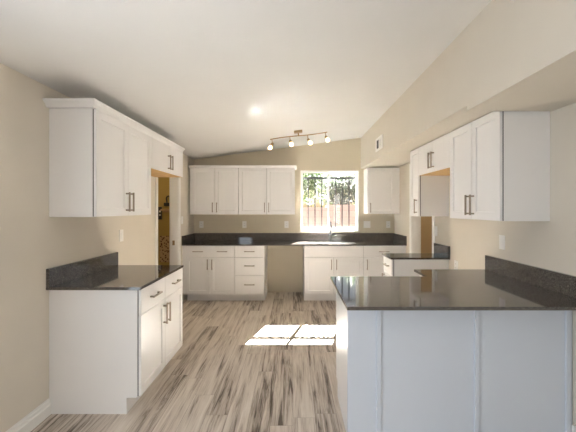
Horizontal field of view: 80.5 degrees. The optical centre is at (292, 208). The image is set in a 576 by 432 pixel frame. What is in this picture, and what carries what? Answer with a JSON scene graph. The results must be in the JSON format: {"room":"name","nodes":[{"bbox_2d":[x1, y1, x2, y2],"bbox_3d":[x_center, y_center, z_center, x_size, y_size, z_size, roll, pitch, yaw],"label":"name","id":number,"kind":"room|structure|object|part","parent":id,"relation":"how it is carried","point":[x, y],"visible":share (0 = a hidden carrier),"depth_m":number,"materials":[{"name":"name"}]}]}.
{"room":"kitchen","nodes":[
{"label":"kitchen","id":0,"kind":"room"},
{"bbox_2d":[0,63,193,431],"bbox_3d":[-1.775,-0.035,1.256,0.120,2.950,9.552,0,0,0],"label":"wall","id":1,"kind":"structure","parent":0,"point":[32,242],"depth_m":2.22,"materials":[{"name":"paint"}]},
{"bbox_2d":[6,398,50,431],"bbox_3d":[-1.706,1.384,-0.507,0.017,0.112,5.786,0,0,0],"label":"baseboard","id":2,"kind":"structure","parent":1,"relation":"attached to","point":[39,414],"depth_m":2.23,"materials":[{"name":"paint"}]},
{"bbox_2d":[46,252,117,286],"bbox_3d":[-1.702,0.479,2.825,0.023,0.128,0.934,0,0,0],"label":"backsplash","id":3,"kind":"structure","parent":1,"relation":"attached to","point":[60,274],"depth_m":2.69,"materials":[{"name":"stone"}]},
{"bbox_2d":[49,108,150,216],"bbox_3d":[-1.530,-0.325,2.851,0.367,0.762,0.926,0,0,0],"label":"upper cabinet","id":4,"kind":"object","parent":1,"relation":"attached to","point":[100,164],"visible":1,"depth_m":2.39,"materials":[{"name":"white paint"}]},
{"bbox_3d":[-1.391,-0.325,2.619,0.019,0.758,0.459,0,0,0],"label":"door","id":5,"kind":"part","parent":4,"relation":"part of","materials":[{"name":"white paint"}]},
{"bbox_2d":[43,98,184,152],"bbox_3d":[-1.536,-0.733,3.299,0.355,0.051,1.946,0,0,0],"label":"crown molding","id":6,"kind":"structure","parent":4,"relation":"on","point":[93,103],"depth_m":2.46,"materials":[{"name":"white paint"}]},
{"bbox_3d":[-1.364,-0.059,2.816,0.036,0.160,0.012,0,0,0],"label":"handle","id":7,"kind":"part","parent":4,"relation":"part of","materials":[{"name":"silver metal"}]},
{"bbox_3d":[-1.364,-0.059,2.886,0.036,0.160,0.012,0,0,0],"label":"handle","id":8,"kind":"part","parent":4,"relation":"part of","materials":[{"name":"silver metal"}]},
{"bbox_3d":[-1.391,-0.325,3.083,0.019,0.758,0.459,0,0,0],"label":"door","id":9,"kind":"part","parent":4,"relation":"part of","materials":[{"name":"white paint"}]},
{"bbox_2d":[119,230,122,241],"bbox_3d":[-1.710,0.265,3.390,0.010,0.118,0.072,0,0,0],"label":"light switch","id":10,"kind":"object","parent":1,"relation":"attached to","point":[120,231],"visible":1,"depth_m":3.37,"materials":[{"name":"white plastic"}]},
{"bbox_2d":[151,137,182,176],"bbox_3d":[-1.530,-0.551,3.793,0.367,0.309,0.955,0,0,0],"label":"upper cabinet","id":11,"kind":"object","parent":1,"relation":"attached to","point":[166,161],"visible":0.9,"depth_m":3.72,"materials":[{"name":"white paint"}]},
{"bbox_3d":[-1.391,-0.551,3.555,0.019,0.305,0.473,0,0,0],"label":"door","id":12,"kind":"part","parent":11,"relation":"part of","materials":[{"name":"white paint"}]},
{"bbox_3d":[-1.552,-0.400,3.793,0.323,0.006,0.953,0,0,0],"label":"panel","id":13,"kind":"part","parent":11,"relation":"part of","materials":[{"name":"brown wood"}]},
{"bbox_3d":[-1.364,-0.517,3.829,0.036,0.160,0.012,0,0,0],"label":"handle","id":14,"kind":"part","parent":11,"relation":"part of","materials":[{"name":"silver metal"}]},
{"bbox_3d":[-1.391,-0.551,4.032,0.019,0.305,0.473,0,0,0],"label":"door","id":15,"kind":"part","parent":11,"relation":"part of","materials":[{"name":"white paint"}]},
{"bbox_2d":[155,177,180,264],"bbox_3d":[-1.775,0.385,4.690,0.148,2.110,0.920,0,0,0],"label":"door","id":16,"kind":"structure","parent":1,"relation":"in","point":[174,182],"depth_m":5.07,"materials":[{"name":"paint"}]},
{"bbox_2d":[182,233,194,243],"bbox_3d":[-1.702,0.479,5.554,0.023,0.128,0.653,0,0,0],"label":"backsplash","id":17,"kind":"structure","parent":1,"relation":"attached to","point":[188,238],"depth_m":5.50,"materials":[{"name":"stone"}]},
{"bbox_2d":[158,177,168,264],"bbox_3d":[-2.875,0.240,5.990,2.080,2.400,0.080,0,0,0],"label":"wall","id":18,"kind":"structure","parent":0,"point":[163,182],"depth_m":5.95,"materials":[{"name":"paint"}]},
{"bbox_2d":[158,207,161,219],"bbox_3d":[-2.325,0.073,5.932,0.072,0.220,0.034,0,0,0],"label":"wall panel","id":19,"kind":"object","parent":18,"relation":"attached to","point":[159,208],"visible":0.9,"depth_m":5.92,"materials":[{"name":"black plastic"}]},
{"bbox_2d":[160,236,168,261],"bbox_3d":[-2.225,0.700,5.944,0.200,0.460,0.011,0,0,0],"label":"poster","id":20,"kind":"object","parent":18,"relation":"attached to","point":[164,240],"visible":0.64,"depth_m":5.94,"materials":[{"name":"brown paper"}]},
{"bbox_2d":[31,292,345,431],"bbox_3d":[0.018,1.490,1.256,3.465,0.100,9.552,0,0,0],"label":"floor","id":21,"kind":"structure","parent":0,"point":[269,365],"depth_m":2.92,"materials":[{"name":"brown wood"}]},
{"bbox_2d":[49,268,182,413],"bbox_3d":[-1.372,1.002,2.838,0.682,0.876,0.900,0,0,0],"label":"base cabinet","id":22,"kind":"object","parent":21,"relation":"on","point":[107,347],"visible":0.95,"depth_m":2.39,"materials":[{"name":"white paint"}]},
{"bbox_2d":[46,252,183,289],"bbox_3d":[-1.387,0.489,2.825,0.654,0.148,0.934,0,0,0],"label":"countertop","id":23,"kind":"structure","parent":22,"relation":"on","point":[103,272],"depth_m":2.66,"materials":[{"name":"stone"}]},
{"bbox_3d":[-1.077,0.657,2.613,0.019,0.177,0.446,0,0,0],"label":"drawer","id":24,"kind":"part","parent":22,"relation":"part of","materials":[{"name":"white paint"}]},
{"bbox_3d":[-1.077,1.033,2.613,0.019,0.566,0.446,0,0,0],"label":"door","id":25,"kind":"part","parent":22,"relation":"part of","materials":[{"name":"white paint"}]},
{"bbox_3d":[-1.049,0.655,2.613,0.036,0.012,0.160,0,0,0],"label":"handle","id":26,"kind":"part","parent":22,"relation":"part of","materials":[{"name":"silver metal"}]},
{"bbox_3d":[-1.049,0.865,2.803,0.036,0.160,0.012,0,0,0],"label":"handle","id":27,"kind":"part","parent":22,"relation":"part of","materials":[{"name":"silver metal"}]},
{"bbox_3d":[-1.049,0.865,2.873,0.036,0.160,0.012,0,0,0],"label":"handle","id":28,"kind":"part","parent":22,"relation":"part of","materials":[{"name":"silver metal"}]},
{"bbox_3d":[-1.077,0.657,3.063,0.019,0.177,0.446,0,0,0],"label":"drawer","id":29,"kind":"part","parent":22,"relation":"part of","materials":[{"name":"white paint"}]},
{"bbox_3d":[-1.077,1.033,3.063,0.019,0.566,0.446,0,0,0],"label":"door","id":30,"kind":"part","parent":22,"relation":"part of","materials":[{"name":"white paint"}]},
{"bbox_2d":[183,246,235,300],"bbox_3d":[-1.306,1.002,5.545,0.812,0.876,0.669,0,0,0],"label":"base cabinet","id":31,"kind":"object","parent":21,"relation":"on","point":[208,271],"visible":0.99,"depth_m":5.26,"materials":[{"name":"white paint"}]},
{"bbox_3d":[-1.472,1.033,5.256,0.377,0.566,0.019,0,0,0],"label":"door","id":32,"kind":"part","parent":31,"relation":"part of","materials":[{"name":"white paint"}]},
{"bbox_3d":[-1.281,0.657,5.256,0.758,0.177,0.019,0,0,0],"label":"drawer","id":33,"kind":"part","parent":31,"relation":"part of","materials":[{"name":"white paint"}]},
{"bbox_3d":[-1.091,1.033,5.256,0.377,0.566,0.019,0,0,0],"label":"door","id":34,"kind":"part","parent":31,"relation":"part of","materials":[{"name":"white paint"}]},
{"bbox_2d":[182,233,406,245],"bbox_3d":[0.018,0.489,5.554,3.463,0.148,0.653,0,0,0],"label":"countertop","id":35,"kind":"structure","parent":31,"relation":"on","point":[194,239],"depth_m":5.86,"materials":[{"name":"stone"}]},
{"bbox_2d":[310,242,353,243],"bbox_3d":[0.630,0.669,5.540,0.750,0.211,0.430,0,0,0],"label":"sink","id":36,"kind":"object","parent":35,"relation":"in","point":[310,242],"visible":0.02,"depth_m":5.74,"materials":[{"name":"silver metal"}]},
{"bbox_2d":[328,221,336,240],"bbox_3d":[0.638,0.374,5.738,0.144,0.338,0.178,0,0,39],"label":"faucet","id":37,"kind":"object","parent":35,"relation":"on","point":[330,225],"visible":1,"depth_m":5.78,"materials":[{"name":"silver metal"}]},
{"bbox_2d":[235,246,266,300],"bbox_3d":[-0.670,1.002,5.545,0.457,0.876,0.669,0,0,0],"label":"base cabinet","id":38,"kind":"object","parent":21,"relation":"on","point":[250,261],"visible":0.98,"depth_m":5.25,"materials":[{"name":"white paint"}]},
{"bbox_3d":[-0.670,1.173,5.256,0.453,0.285,0.019,0,0,0],"label":"drawer","id":39,"kind":"part","parent":38,"relation":"part of","materials":[{"name":"white paint"}]},
{"bbox_3d":[-0.670,0.888,5.256,0.453,0.277,0.019,0,0,0],"label":"drawer","id":40,"kind":"part","parent":38,"relation":"part of","materials":[{"name":"white paint"}]},
{"bbox_3d":[-0.670,0.657,5.256,0.453,0.177,0.019,0,0,0],"label":"drawer","id":41,"kind":"part","parent":38,"relation":"part of","materials":[{"name":"white paint"}]},
{"bbox_2d":[303,246,362,300],"bbox_3d":[0.630,1.002,5.545,0.917,0.876,0.669,0,0,0],"label":"base cabinet","id":42,"kind":"object","parent":21,"relation":"on","point":[320,263],"visible":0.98,"depth_m":5.25,"materials":[{"name":"white paint"}]},
{"bbox_3d":[0.401,1.033,5.256,0.454,0.566,0.019,0,0,0],"label":"door","id":43,"kind":"part","parent":42,"relation":"part of","materials":[{"name":"white paint"}]},
{"bbox_3d":[0.630,0.657,5.256,0.913,0.177,0.019,0,0,0],"label":"panel","id":44,"kind":"part","parent":42,"relation":"part of","materials":[{"name":"white paint"}]},
{"bbox_3d":[0.860,1.033,5.256,0.454,0.566,0.019,0,0,0],"label":"door","id":45,"kind":"part","parent":42,"relation":"part of","materials":[{"name":"white paint"}]},
{"bbox_2d":[363,246,405,275],"bbox_3d":[1.419,1.002,5.545,0.657,0.876,0.669,0,0,0],"label":"base cabinet","id":46,"kind":"object","parent":21,"relation":"on","point":[373,259],"visible":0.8,"depth_m":5.25,"materials":[{"name":"white paint"}]},
{"bbox_3d":[1.399,1.033,5.256,0.613,0.566,0.019,0,0,0],"label":"door","id":47,"kind":"part","parent":46,"relation":"part of","materials":[{"name":"white paint"}]},
{"bbox_3d":[1.399,0.657,5.256,0.613,0.177,0.019,0,0,0],"label":"drawer","id":48,"kind":"part","parent":46,"relation":"part of","materials":[{"name":"white paint"}]},
{"bbox_2d":[382,256,448,275],"bbox_3d":[1.411,1.002,3.987,0.675,0.876,0.345,0,0,0],"label":"base cabinet","id":49,"kind":"object","parent":21,"relation":"on","point":[391,267],"visible":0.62,"depth_m":3.81,"materials":[{"name":"white paint"}]},
{"bbox_3d":[1.119,0.657,3.987,0.019,0.177,0.341,0,0,0],"label":"drawer","id":50,"kind":"part","parent":49,"relation":"part of","materials":[{"name":"white paint"}]},
{"bbox_2d":[382,243,449,259],"bbox_3d":[1.419,0.489,3.978,0.661,0.148,0.385,0,0,0],"label":"countertop","id":51,"kind":"structure","parent":49,"relation":"on","point":[441,252],"depth_m":3.89,"materials":[{"name":"stone"}]},
{"bbox_2d":[336,275,575,431],"bbox_3d":[1.045,1.002,2.567,1.406,0.876,0.945,0,0,0],"label":"base cabinet","id":52,"kind":"object","parent":21,"relation":"on","point":[397,370],"visible":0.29,"depth_m":2.13,"materials":[{"name":"white paint"}]},
{"bbox_3d":[0.351,1.002,2.418,0.018,0.876,0.543,0,0,0],"label":"panel","id":53,"kind":"part","parent":52,"relation":"part of","materials":[{"name":"white paint"}]},
{"bbox_2d":[330,255,575,309],"bbox_3d":[1.025,0.489,2.472,1.448,0.148,1.172,0,0,0],"label":"countertop","id":54,"kind":"structure","parent":52,"relation":"on","point":[503,284],"depth_m":2.24,"materials":[{"name":"stone"}]},
{"bbox_2d":[0,0,491,158],"bbox_3d":[0.018,-1.156,1.256,3.705,0.632,9.552,0,0,0],"label":"ceiling","id":55,"kind":"structure","parent":0,"point":[212,78],"depth_m":2.31,"materials":[{"name":"paint"}]},
{"bbox_2d":[268,130,329,149],"bbox_3d":[0.079,-0.954,4.693,0.849,0.281,0.142,0,0,-3],"label":"track light","id":56,"kind":"object","parent":55,"relation":"attached to","point":[327,139],"visible":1,"depth_m":4.69,"materials":[{"name":"gold metal"}]},
{"bbox_3d":[0.079,-1.017,4.720,0.803,0.015,0.074,-7,0,0],"label":"rail","id":57,"kind":"part","parent":56,"relation":"part of","materials":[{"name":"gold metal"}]},
{"bbox_2d":[194,138,393,291],"bbox_3d":[0.018,-0.035,5.957,3.465,2.950,0.150,0,0,0],"label":"wall","id":58,"kind":"structure","parent":0,"point":[284,263],"depth_m":5.88,"materials":[{"name":"paint"}]},
{"bbox_2d":[199,221,203,227],"bbox_3d":[-1.583,0.268,5.877,0.072,0.118,0.010,0,0,0],"label":"wall outlet","id":59,"kind":"object","parent":58,"relation":"attached to","point":[201,223],"visible":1,"depth_m":5.88,"materials":[{"name":"white plastic"}]},
{"bbox_2d":[190,168,238,213],"bbox_3d":[-1.292,-0.291,5.697,0.800,0.762,0.365,0,0,0],"label":"upper cabinet","id":60,"kind":"object","parent":58,"relation":"attached to","point":[212,190],"visible":0.99,"depth_m":5.56,"materials":[{"name":"white paint"}]},
{"bbox_3d":[-1.470,-0.291,5.561,0.381,0.758,0.019,0,0,0],"label":"door","id":61,"kind":"part","parent":60,"relation":"part of","materials":[{"name":"white paint"}]},
{"bbox_3d":[-1.085,-0.291,5.561,0.381,0.758,0.019,0,0,0],"label":"door","id":62,"kind":"part","parent":60,"relation":"part of","materials":[{"name":"white paint"}]},
{"bbox_2d":[242,221,246,227],"bbox_3d":[-0.839,0.268,5.877,0.072,0.118,0.010,0,0,0],"label":"wall outlet","id":63,"kind":"object","parent":58,"relation":"attached to","point":[244,223],"visible":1,"depth_m":5.88,"materials":[{"name":"white plastic"}]},
{"bbox_2d":[239,168,294,213],"bbox_3d":[-0.429,-0.291,5.697,0.922,0.762,0.365,0,0,0],"label":"upper cabinet","id":64,"kind":"object","parent":58,"relation":"attached to","point":[261,190],"visible":1,"depth_m":5.56,"materials":[{"name":"white paint"}]},
{"bbox_2d":[188,165,296,169],"bbox_3d":[-0.820,-0.693,5.698,1.760,0.039,0.358,0,0,0],"label":"crown molding","id":65,"kind":"structure","parent":64,"relation":"on","point":[189,166],"depth_m":5.53,"materials":[{"name":"white paint"}]},
{"bbox_3d":[-0.659,-0.291,5.561,0.457,0.758,0.019,0,0,0],"label":"door","id":66,"kind":"part","parent":64,"relation":"part of","materials":[{"name":"white paint"}]},
{"bbox_3d":[-0.199,-0.291,5.561,0.457,0.758,0.019,0,0,0],"label":"door","id":67,"kind":"part","parent":64,"relation":"part of","materials":[{"name":"white paint"}]},
{"bbox_2d":[284,221,288,227],"bbox_3d":[-0.112,0.268,5.877,0.072,0.118,0.010,0,0,0],"label":"wall outlet","id":68,"kind":"object","parent":58,"relation":"attached to","point":[286,223],"visible":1,"depth_m":5.88,"materials":[{"name":"white plastic"}]},
{"bbox_2d":[195,233,392,240],"bbox_3d":[0.018,0.479,5.870,3.415,0.128,0.022,0,0,0],"label":"backsplash","id":69,"kind":"structure","parent":58,"relation":"attached to","point":[198,236],"depth_m":5.86,"materials":[{"name":"stone"}]},
{"bbox_2d":[301,170,358,231],"bbox_3d":[0.636,-0.136,5.943,1.012,1.060,0.138,0,0,0],"label":"window","id":70,"kind":"structure","parent":58,"relation":"in","point":[356,172],"depth_m":5.93,"materials":[{"name":"white plastic"}]},
{"bbox_3d":[0.393,-0.135,5.940,0.483,1.021,0.026,0,0,0],"label":"sash","id":71,"kind":"part","parent":70,"relation":"part of","materials":[{"name":"white plastic"}]},
{"bbox_3d":[0.866,-0.135,5.970,0.511,1.021,0.026,0,0,0],"label":"sash","id":72,"kind":"part","parent":70,"relation":"part of","materials":[{"name":"clear glass"}]},
{"bbox_2d":[364,221,369,227],"bbox_3d":[1.280,0.268,5.877,0.118,0.118,0.010,0,0,0],"label":"light switch","id":73,"kind":"object","parent":58,"relation":"attached to","point":[366,223],"visible":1,"depth_m":5.88,"materials":[{"name":"white plastic"}]},
{"bbox_2d":[364,168,399,213],"bbox_3d":[1.484,-0.298,5.697,0.525,0.756,0.365,0,0,0],"label":"upper cabinet","id":74,"kind":"object","parent":58,"relation":"attached to","point":[381,185],"visible":1,"depth_m":5.56,"materials":[{"name":"white paint"}]},
{"bbox_2d":[421,216,431,252],"bbox_3d":[2.760,0.240,5.990,1.780,2.400,0.080,0,0,0],"label":"wall","id":75,"kind":"structure","parent":0,"point":[426,221],"depth_m":5.95,"materials":[{"name":"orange paint"}]},
{"bbox_2d":[361,0,575,168],"bbox_3d":[1.462,-0.993,1.241,0.577,0.666,9.282,0,0,0],"label":"wall","id":76,"kind":"structure","parent":0,"point":[514,55],"depth_m":2.11,"materials":[{"name":"paint"}]},
{"bbox_2d":[375,134,382,151],"bbox_3d":[1.168,-0.890,4.615,0.010,0.180,0.370,0,0,0],"label":"air vent","id":77,"kind":"object","parent":76,"relation":"in","point":[379,141],"visible":1,"depth_m":4.59,"materials":[{"name":"white metal"}]},
{"bbox_2d":[394,102,575,425],"bbox_3d":[1.810,-0.035,1.256,0.120,2.950,9.552,0,0,0],"label":"wall","id":78,"kind":"structure","parent":0,"point":[550,245],"depth_m":2.40,"materials":[{"name":"paint"}]},
{"bbox_2d":[393,233,406,243],"bbox_3d":[1.738,0.479,5.554,0.023,0.128,0.653,0,0,0],"label":"backsplash","id":79,"kind":"structure","parent":78,"relation":"attached to","point":[396,237],"depth_m":5.46,"materials":[{"name":"stone"}]},
{"bbox_2d":[409,164,434,252],"bbox_3d":[1.810,0.385,4.630,0.148,2.110,0.880,0,0,0],"label":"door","id":80,"kind":"structure","parent":78,"relation":"in","point":[414,221],"depth_m":5.00,"materials":[{"name":"paint"}]},
{"bbox_2d":[410,148,448,215],"bbox_3d":[1.560,-0.303,3.950,0.377,0.772,0.280,0,0,0],"label":"upper cabinet","id":81,"kind":"object","parent":78,"relation":"attached to","point":[429,195],"visible":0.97,"depth_m":3.81,"materials":[{"name":"white paint"}]},
{"bbox_3d":[1.417,-0.303,3.950,0.019,0.768,0.276,0,0,0],"label":"door","id":82,"kind":"part","parent":81,"relation":"part of","materials":[{"name":"white paint"}]},
{"bbox_2d":[419,133,449,175],"bbox_3d":[1.560,-0.531,3.430,0.377,0.316,0.758,0,0,0],"label":"upper cabinet","id":83,"kind":"object","parent":78,"relation":"attached to","point":[434,156],"visible":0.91,"depth_m":3.38,"materials":[{"name":"white paint"}]},
{"bbox_3d":[1.417,-0.531,3.619,0.019,0.312,0.375,0,0,0],"label":"door","id":84,"kind":"part","parent":83,"relation":"part of","materials":[{"name":"white paint"}]},
{"bbox_3d":[1.389,-0.493,3.465,0.036,0.160,0.012,0,0,0],"label":"handle","id":85,"kind":"part","parent":83,"relation":"part of","materials":[{"name":"silver metal"}]},
{"bbox_3d":[1.389,-0.493,3.395,0.036,0.160,0.012,0,0,0],"label":"handle","id":86,"kind":"part","parent":83,"relation":"part of","materials":[{"name":"silver metal"}]},
{"bbox_3d":[1.581,-0.376,3.430,0.333,0.006,0.756,0,0,0],"label":"panel","id":87,"kind":"part","parent":83,"relation":"part of","materials":[{"name":"brown wood"}]},
{"bbox_3d":[1.417,-0.531,3.240,0.019,0.312,0.375,0,0,0],"label":"door","id":88,"kind":"part","parent":83,"relation":"part of","materials":[{"name":"white paint"}]},
{"bbox_2d":[434,226,436,235],"bbox_3d":[1.744,0.270,4.155,0.010,0.118,0.072,0,0,0],"label":"light switch","id":89,"kind":"object","parent":78,"relation":"attached to","point":[435,227],"visible":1,"depth_m":4.15,"materials":[{"name":"white plastic"}]},
{"bbox_2d":[434,243,449,257],"bbox_3d":[1.738,0.479,3.978,0.023,0.128,0.385,0,0,0],"label":"backsplash","id":90,"kind":"structure","parent":78,"relation":"attached to","point":[443,250],"depth_m":3.93,"materials":[{"name":"stone"}]},
{"bbox_2d":[454,260,457,268],"bbox_3d":[1.745,0.610,3.640,0.010,0.118,0.072,0,0,0],"label":"wall outlet","id":91,"kind":"object","parent":78,"relation":"attached to","point":[455,261],"visible":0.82,"depth_m":3.64,"materials":[{"name":"white plastic"}]},
{"bbox_2d":[450,111,549,220],"bbox_3d":[1.560,-0.303,2.681,0.377,0.772,0.738,0,0,0],"label":"upper cabinet","id":92,"kind":"object","parent":78,"relation":"attached to","point":[500,160],"visible":0.98,"depth_m":2.31,"materials":[{"name":"white paint"}]},
{"bbox_3d":[1.417,-0.303,2.865,0.019,0.768,0.365,0,0,0],"label":"door","id":93,"kind":"part","parent":92,"relation":"part of","materials":[{"name":"white paint"}]},
{"bbox_3d":[1.389,-0.032,2.716,0.036,0.160,0.012,0,0,0],"label":"handle","id":94,"kind":"part","parent":92,"relation":"part of","materials":[{"name":"silver metal"}]},
{"bbox_3d":[1.389,-0.032,2.646,0.036,0.160,0.012,0,0,0],"label":"handle","id":95,"kind":"part","parent":92,"relation":"part of","materials":[{"name":"silver metal"}]},
{"bbox_3d":[1.417,-0.303,2.497,0.019,0.768,0.365,0,0,0],"label":"door","id":96,"kind":"part","parent":92,"relation":"part of","materials":[{"name":"white paint"}]},
{"bbox_2d":[499,235,504,249],"bbox_3d":[1.744,0.278,2.840,0.010,0.118,0.072,0,0,0],"label":"light switch","id":97,"kind":"object","parent":78,"relation":"attached to","point":[501,237],"visible":1,"depth_m":2.83,"materials":[{"name":"white plastic"}]},
{"bbox_2d":[485,255,575,297],"bbox_3d":[1.738,0.479,2.472,0.023,0.128,1.172,0,0,0],"label":"backsplash","id":98,"kind":"structure","parent":78,"relation":"attached to","point":[563,283],"depth_m":2.43,"materials":[{"name":"stone"}]},
{"label":"outside","id":99,"kind":"structure","parent":0,"visible":0},
{"bbox_3d":[1.500,1.690,13.650,21.000,0.200,12.700,0,0,0],"label":"yard","id":100,"kind":"structure","parent":99,"visible":0},
{"bbox_2d":[303,173,333,206],"bbox_3d":[0.914,-0.164,13.547,1.938,3.513,1.377,0,0,-9],"label":"shrub","id":101,"kind":"object","parent":100,"relation":"on","point":[311,182],"visible":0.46,"depth_m":13.38,"materials":[{"name":"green plant"}]},
{"bbox_2d":[303,205,354,226],"bbox_3d":[2.000,0.730,10.300,14.000,1.720,0.200,0,0,0],"label":"fence","id":102,"kind":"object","parent":100,"relation":"on","point":[331,207],"depth_m":10.20,"materials":[{"name":"beige wood"}]},
{"bbox_2d":[316,173,355,204],"bbox_3d":[1.692,0.041,11.387,1.953,3.102,1.391,0,0,0],"label":"shrub","id":103,"kind":"object","parent":100,"relation":"on","point":[332,183],"visible":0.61,"depth_m":11.30,"materials":[{"name":"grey plant"}]},
{"bbox_3d":[-0.132,-0.010,6.043,7.765,3.200,0.020,0,0,0],"label":"wall","id":104,"kind":"structure","parent":0,"visible":0},
{"bbox_2d":[303,177,355,228],"bbox_3d":[0.636,-0.080,6.079,1.072,1.000,0.050,0,0,0],"label":"bars","id":105,"kind":"object","parent":104,"relation":"attached to","point":[308,178],"visible":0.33,"depth_m":6.07,"materials":[{"name":"black metal"}]},
{"bbox_3d":[0.636,0.350,6.082,1.072,0.036,0.044,0,0,0],"label":"rail","id":106,"kind":"part","parent":105,"relation":"part of","materials":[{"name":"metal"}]},
{"bbox_3d":[0.636,-0.550,6.082,1.072,0.036,0.044,0,0,0],"label":"rail","id":107,"kind":"part","parent":105,"relation":"part of","materials":[{"name":"white metal"}]}
]}

